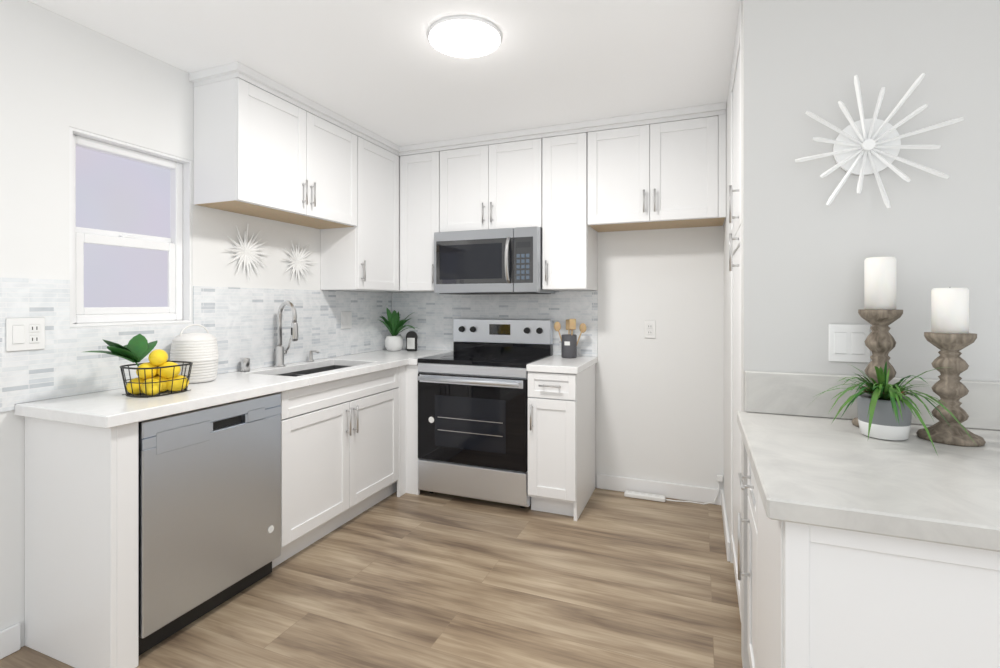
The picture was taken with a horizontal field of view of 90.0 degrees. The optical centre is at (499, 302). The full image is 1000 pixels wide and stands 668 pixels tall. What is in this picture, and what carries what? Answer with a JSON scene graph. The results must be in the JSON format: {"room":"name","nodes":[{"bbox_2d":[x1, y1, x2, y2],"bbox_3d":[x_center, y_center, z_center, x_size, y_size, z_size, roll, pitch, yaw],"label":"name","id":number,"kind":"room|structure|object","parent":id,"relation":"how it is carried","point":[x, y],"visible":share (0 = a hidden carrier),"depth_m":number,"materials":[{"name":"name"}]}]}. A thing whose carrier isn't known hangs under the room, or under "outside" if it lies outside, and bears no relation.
{"room":"kitchen","nodes":[
{"label":"kitchen","id":0,"kind":"room"},
{"bbox_2d":[0,0,391,646],"bbox_3d":[-1.999,0.070,1.317,0.150,2.340,5.760,0,0,22],"label":"wall","id":1,"kind":"structure","parent":0,"point":[58,73],"depth_m":1.91,"materials":[{"name":"white paint"}]},
{"bbox_2d":[69,127,191,326],"bbox_3d":[-1.644,-0.295,2.200,0.143,0.778,0.503,0,0,22],"label":"window","id":2,"kind":"structure","parent":1,"relation":"in","point":[130,205],"depth_m":2.19,"materials":[{"name":"glass"}]},
{"bbox_2d":[0,277,391,411],"bbox_3d":[-1.302,0.145,2.844,0.008,0.469,2.384,0,0,22],"label":"tile backsplash","id":3,"kind":"structure","parent":1,"relation":"attached to","point":[243,321],"depth_m":2.41,"materials":[{"name":"tile"}]},
{"bbox_2d":[6,317,44,351],"bbox_3d":[-1.709,0.112,1.804,0.008,0.118,0.112,0,0,22],"label":"outlet","id":4,"kind":"object","parent":3,"relation":"attached to","point":[22,334],"visible":1,"depth_m":1.80,"materials":[{"name":"white plastic"}]},
{"bbox_2d":[341,311,351,328],"bbox_3d":[-1.055,0.118,3.438,0.008,0.118,0.112,0,0,22],"label":"outlet","id":5,"kind":"object","parent":3,"relation":"attached to","point":[346,317],"visible":1,"depth_m":3.44,"materials":[{"name":"white plastic"}]},
{"bbox_2d":[227,226,268,278],"bbox_3d":[-1.356,-0.275,2.686,0.026,0.300,0.300,0,0,22],"label":"art","id":6,"kind":"object","parent":1,"relation":"attached to","point":[246,251],"visible":1,"depth_m":2.69,"materials":[{"name":"white"}]},
{"bbox_2d":[193,78,356,228],"bbox_3d":[-1.166,-0.757,2.753,0.326,0.566,0.866,0,0,22],"label":"upper cabinet","id":7,"kind":"object","parent":1,"relation":"attached to","point":[257,153],"visible":1,"depth_m":2.49,"materials":[{"name":"white paint"}]},
{"bbox_2d":[283,240,316,282],"bbox_3d":[-1.218,-0.250,3.029,0.026,0.280,0.280,0,0,22],"label":"art","id":8,"kind":"object","parent":1,"relation":"attached to","point":[298,260],"visible":1,"depth_m":3.03,"materials":[{"name":"white metal"}]},
{"bbox_2d":[321,136,409,291],"bbox_3d":[-0.856,-0.562,3.529,0.326,0.955,0.798,0,0,22],"label":"upper cabinet","id":9,"kind":"object","parent":1,"relation":"attached to","point":[364,256],"visible":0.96,"depth_m":3.23,"materials":[{"name":"white paint"}]},
{"bbox_2d":[0,487,742,667],"bbox_3d":[0.271,1.265,0.408,5.300,0.050,6.060,0,0,22],"label":"floor","id":10,"kind":"structure","parent":0,"point":[426,579],"depth_m":2.10,"materials":[{"name":"brown wood"}]},
{"bbox_2d":[25,417,138,667],"bbox_3d":[-1.477,0.821,1.758,0.488,0.838,0.088,0,0,22],"label":"cabinet end panel","id":11,"kind":"object","parent":10,"relation":"on","point":[82,481],"visible":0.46,"depth_m":1.69,"materials":[{"name":"white paint"}]},
{"bbox_2d":[139,392,281,654],"bbox_3d":[-1.326,0.823,2.081,0.472,0.834,0.612,0,0,22],"label":"dishwasher","id":12,"kind":"object","parent":10,"relation":"on","point":[210,477],"visible":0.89,"depth_m":1.93,"materials":[{"name":"silver metal"}]},
{"bbox_2d":[272,367,398,567],"bbox_3d":[-1.033,0.821,2.822,0.521,0.838,0.967,0,0,22],"label":"base cabinet","id":13,"kind":"object","parent":10,"relation":"on","point":[340,438],"visible":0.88,"depth_m":2.64,"materials":[{"name":"white paint"}]},
{"bbox_2d":[14,349,452,428],"bbox_3d":[-1.025,0.380,2.762,0.581,0.040,2.348,0,0,22],"label":"countertop","id":14,"kind":"structure","parent":13,"relation":"on","point":[109,408],"depth_m":2.02,"materials":[{"name":"white stone"}]},
{"bbox_2d":[85,334,192,397],"bbox_3d":[-1.399,0.241,1.948,0.229,0.235,0.334,0,0,22],"label":"basket","id":15,"kind":"object","parent":14,"relation":"on","point":[156,376],"visible":1,"depth_m":1.96,"materials":[{"name":"black metal"}]},
{"bbox_2d":[170,324,218,383],"bbox_3d":[-1.402,0.228,2.297,0.192,0.263,0.192,0,0,22],"label":"ribbed canister","id":16,"kind":"object","parent":14,"relation":"on","point":[201,349],"visible":0.84,"depth_m":2.23,"materials":[{"name":"white ceramic"}]},
{"bbox_2d":[241,358,249,371],"bbox_3d":[-1.339,0.325,2.630,0.044,0.069,0.044,0,0,22],"label":"air gap cap","id":17,"kind":"object","parent":14,"relation":"on","point":[245,362],"depth_m":2.61,"materials":[{"name":"silver metal"}]},
{"bbox_2d":[274,301,297,366],"bbox_3d":[-1.199,0.173,2.801,0.096,0.371,0.196,0,0,-35],"label":"pull-down faucet","id":18,"kind":"object","parent":14,"relation":"on","point":[280,352],"visible":1,"depth_m":2.82,"materials":[{"name":"silver metal"}]},
{"bbox_2d":[307,350,318,361],"bbox_3d":[-1.143,0.324,3.064,0.082,0.071,0.040,0,0,22],"label":"soap dispenser pump","id":19,"kind":"object","parent":14,"relation":"on","point":[311,351],"visible":1,"depth_m":3.06,"materials":[{"name":"silver metal"}]},
{"bbox_2d":[279,365,350,376],"bbox_3d":[-1.032,0.501,2.825,0.359,0.200,0.704,0,0,22],"label":"sink","id":20,"kind":"object","parent":14,"relation":"in","point":[311,371],"visible":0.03,"depth_m":3.04,"materials":[{"name":"grey metal"}]},
{"bbox_2d":[379,308,419,350],"bbox_3d":[-0.720,0.195,3.703,0.345,0.328,0.265,0,0,22],"label":"potted plant","id":21,"kind":"object","parent":14,"relation":"on","point":[393,342],"visible":1,"depth_m":3.71,"materials":[{"name":"green plant"}]},
{"bbox_2d":[406,331,417,350],"bbox_3d":[-0.660,0.284,3.736,0.090,0.149,0.023,0,0,22],"label":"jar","id":22,"kind":"object","parent":14,"relation":"on","point":[411,336],"visible":1,"depth_m":3.72,"materials":[{"name":"black plastic"}]},
{"bbox_2d":[389,365,419,496],"bbox_3d":[-0.707,0.821,3.557,0.581,0.838,0.636,0,0,22],"label":"base cabinet","id":23,"kind":"object","parent":10,"relation":"on","point":[407,482],"visible":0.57,"depth_m":3.24,"materials":[{"name":"white paint"}]},
{"bbox_2d":[417,318,552,507],"bbox_3d":[-0.094,0.677,3.307,0.740,1.125,0.617,0,0,22],"label":"stove","id":24,"kind":"object","parent":10,"relation":"on","point":[473,397],"visible":0.99,"depth_m":3.10,"materials":[{"name":"silver metal"}]},
{"bbox_2d":[528,364,594,520],"bbox_3d":[0.392,0.821,3.123,0.291,0.838,0.598,0,0,22],"label":"base cabinet","id":25,"kind":"object","parent":10,"relation":"on","point":[561,406],"visible":1,"depth_m":2.90,"materials":[{"name":"white paint"}]},
{"bbox_2d":[526,355,596,373],"bbox_3d":[0.404,0.380,3.138,0.305,0.040,0.588,0,0,22],"label":"countertop","id":26,"kind":"structure","parent":25,"relation":"on","point":[554,363],"depth_m":2.93,"materials":[{"name":"white stone"}]},
{"bbox_2d":[554,319,585,357],"bbox_3d":[0.461,0.231,3.290,0.181,0.257,0.118,0,0,42],"label":"utensil crock","id":27,"kind":"object","parent":26,"relation":"on","point":[569,342],"visible":1,"depth_m":3.25,"materials":[{"name":"grey ceramic"}]},
{"bbox_2d":[729,0,740,618],"bbox_3d":[1.239,0.070,1.971,0.633,2.339,0.660,0,0,22],"label":"pantry cabinet","id":28,"kind":"object","parent":10,"relation":"on","point":[735,74],"visible":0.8,"depth_m":2.15,"materials":[{"name":"white paint"}]},
{"bbox_2d":[738,455,999,667],"bbox_3d":[1.151,0.821,1.111,1.088,0.838,0.778,0,0,22],"label":"base cabinet","id":29,"kind":"object","parent":10,"relation":"on","point":[818,596],"visible":0.7,"depth_m":0.90,"materials":[{"name":"white paint"}]},
{"bbox_2d":[737,411,999,551],"bbox_3d":[1.161,0.380,1.091,1.115,0.040,0.808,0,0,22],"label":"countertop","id":30,"kind":"structure","parent":29,"relation":"on","point":[816,471],"depth_m":1.01,"materials":[{"name":"white stone"}]},
{"bbox_2d":[852,257,902,426],"bbox_3d":[1.102,0.113,1.449,0.136,0.493,0.136,0,0,22],"label":"candle holder","id":31,"kind":"object","parent":30,"relation":"on","point":[879,310],"visible":0.59,"depth_m":1.43,"materials":[{"name":"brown wood"}]},
{"bbox_2d":[812,361,976,452],"bbox_3d":[0.982,0.253,1.291,0.335,0.213,0.276,0,0,22],"label":"potted plant","id":32,"kind":"object","parent":30,"relation":"on","point":[884,411],"visible":1,"depth_m":1.30,"materials":[{"name":"green plant"}]},
{"bbox_2d":[916,287,985,446],"bbox_3d":[1.183,0.159,1.315,0.136,0.401,0.136,0,0,22],"label":"candle holder","id":33,"kind":"object","parent":30,"relation":"on","point":[949,333],"visible":0.97,"depth_m":1.29,"materials":[{"name":"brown wood"}]},
{"bbox_2d":[28,0,739,145],"bbox_3d":[0.271,-1.125,0.408,5.300,0.050,6.060,0,0,22],"label":"ceiling","id":34,"kind":"structure","parent":0,"point":[374,64],"depth_m":2.18,"materials":[{"name":"white paint"}]},
{"bbox_2d":[428,15,500,57],"bbox_3d":[-0.145,-1.091,2.061,0.300,0.018,0.300,0,0,22],"label":"light","id":35,"kind":"object","parent":34,"relation":"in","point":[463,36],"visible":1,"depth_m":2.03,"materials":[{"name":"white paint"}]},
{"bbox_2d":[392,225,723,489],"bbox_3d":[0.224,0.070,3.610,2.835,2.340,0.150,0,0,22],"label":"wall","id":36,"kind":"structure","parent":0,"point":[659,401],"depth_m":3.20,"materials":[{"name":"white paint"}]},
{"bbox_2d":[399,151,439,291],"bbox_3d":[-0.516,-0.562,3.623,0.336,0.955,0.372,0,0,22],"label":"upper cabinet","id":37,"kind":"object","parent":36,"relation":"attached to","point":[419,174],"visible":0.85,"depth_m":3.49,"materials":[{"name":"white paint"}]},
{"bbox_2d":[189,61,725,156],"bbox_3d":[-0.058,-1.070,2.730,2.401,0.058,1.690,0,0,22],"label":"crown molding","id":38,"kind":"structure","parent":36,"relation":"attached to","point":[237,69],"depth_m":2.92,"materials":[{"name":"white paint"}]},
{"bbox_2d":[440,138,541,231],"bbox_3d":[-0.020,-0.757,3.425,0.728,0.565,0.372,0,0,22],"label":"upper cabinet","id":39,"kind":"object","parent":36,"relation":"attached to","point":[494,186],"visible":0.8,"depth_m":3.27,"materials":[{"name":"white paint"}]},
{"bbox_2d":[434,226,554,294],"bbox_3d":[-0.042,-0.267,3.369,0.724,0.411,0.462,0,0,22],"label":"over-the-range microwave","id":40,"kind":"object","parent":39,"relation":"attached to","point":[502,260],"visible":1,"depth_m":3.19,"materials":[{"name":"silver metal"}]},
{"bbox_2d":[392,291,597,356],"bbox_3d":[-0.099,0.139,3.653,1.622,0.440,0.008,0,0,22],"label":"tile backsplash","id":41,"kind":"structure","parent":36,"relation":"attached to","point":[434,314],"depth_m":3.63,"materials":[{"name":"tile"}]},
{"bbox_2d":[542,133,596,290],"bbox_3d":[0.453,-0.562,3.236,0.283,0.955,0.372,0,0,22],"label":"upper cabinet","id":42,"kind":"object","parent":36,"relation":"attached to","point":[569,245],"visible":0.98,"depth_m":3.10,"materials":[{"name":"white paint"}]},
{"bbox_2d":[644,320,655,337],"bbox_3d":[0.968,0.170,3.227,0.070,0.115,0.008,0,0,22],"label":"nook outlet","id":43,"kind":"object","parent":36,"relation":"attached to","point":[649,325],"visible":1,"depth_m":3.23,"materials":[{"name":"white plastic"}]},
{"bbox_2d":[588,114,725,231],"bbox_3d":[0.944,-0.757,3.039,0.770,0.566,0.372,0,0,22],"label":"upper cabinet","id":44,"kind":"object","parent":36,"relation":"attached to","point":[667,175],"visible":1,"depth_m":2.90,"materials":[{"name":"white paint"}]},
{"bbox_2d":[624,474,722,504],"bbox_3d":[1.076,1.145,3.119,0.584,0.189,0.065,0,0,18],"label":"power strip","id":45,"kind":"object","parent":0,"point":[646,496],"visible":1,"depth_m":3.13,"materials":[{"name":"white plastic"}]},
{"bbox_2d":[724,80,732,562],"bbox_3d":[1.283,0.070,2.709,0.100,2.340,0.736,0,0,22],"label":"wall","id":46,"kind":"structure","parent":0,"point":[727,226],"depth_m":2.64,"materials":[{"name":"white paint"}]},
{"bbox_2d":[741,0,999,667],"bbox_3d":[1.975,0.070,1.256,2.465,2.340,0.100,0,0,22],"label":"wall","id":47,"kind":"structure","parent":0,"point":[803,257],"depth_m":1.55,"materials":[{"name":"white paint"}]},
{"bbox_3d":[-0.826,0.070,-2.335,5.300,2.340,0.150,0,0,22],"label":"wall","id":48,"kind":"structure","parent":0,"visible":0},
{"bbox_2d":[0,474,729,659],"bbox_3d":[-1.200,1.192,1.274,6.212,0.095,1.476,0,0,-43],"label":"baseboard","id":49,"kind":"structure","parent":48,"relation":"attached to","point":[10,637],"depth_m":3.13,"materials":[{"name":"white paint"}]},
{"bbox_2d":[829,324,869,362],"bbox_3d":[1.085,0.125,1.554,0.108,0.118,0.008,0,0,22],"label":"switch","id":50,"kind":"object","parent":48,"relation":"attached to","point":[846,341],"visible":0.99,"depth_m":1.55,"materials":[{"name":"white plastic"}]},
{"bbox_2d":[745,371,999,429],"bbox_3d":[1.318,0.292,1.453,1.092,0.134,0.021,0,0,22],"label":"backsplash","id":51,"kind":"structure","parent":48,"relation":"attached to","point":[782,393],"depth_m":1.56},
{"bbox_2d":[795,73,963,207],"bbox_3d":[1.118,-0.479,1.505,0.412,0.403,0.072,0,0,22],"label":"artwork","id":52,"kind":"object","parent":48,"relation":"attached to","point":[864,147],"visible":1,"depth_m":1.51,"materials":[{"name":"white wood"}]}
]}

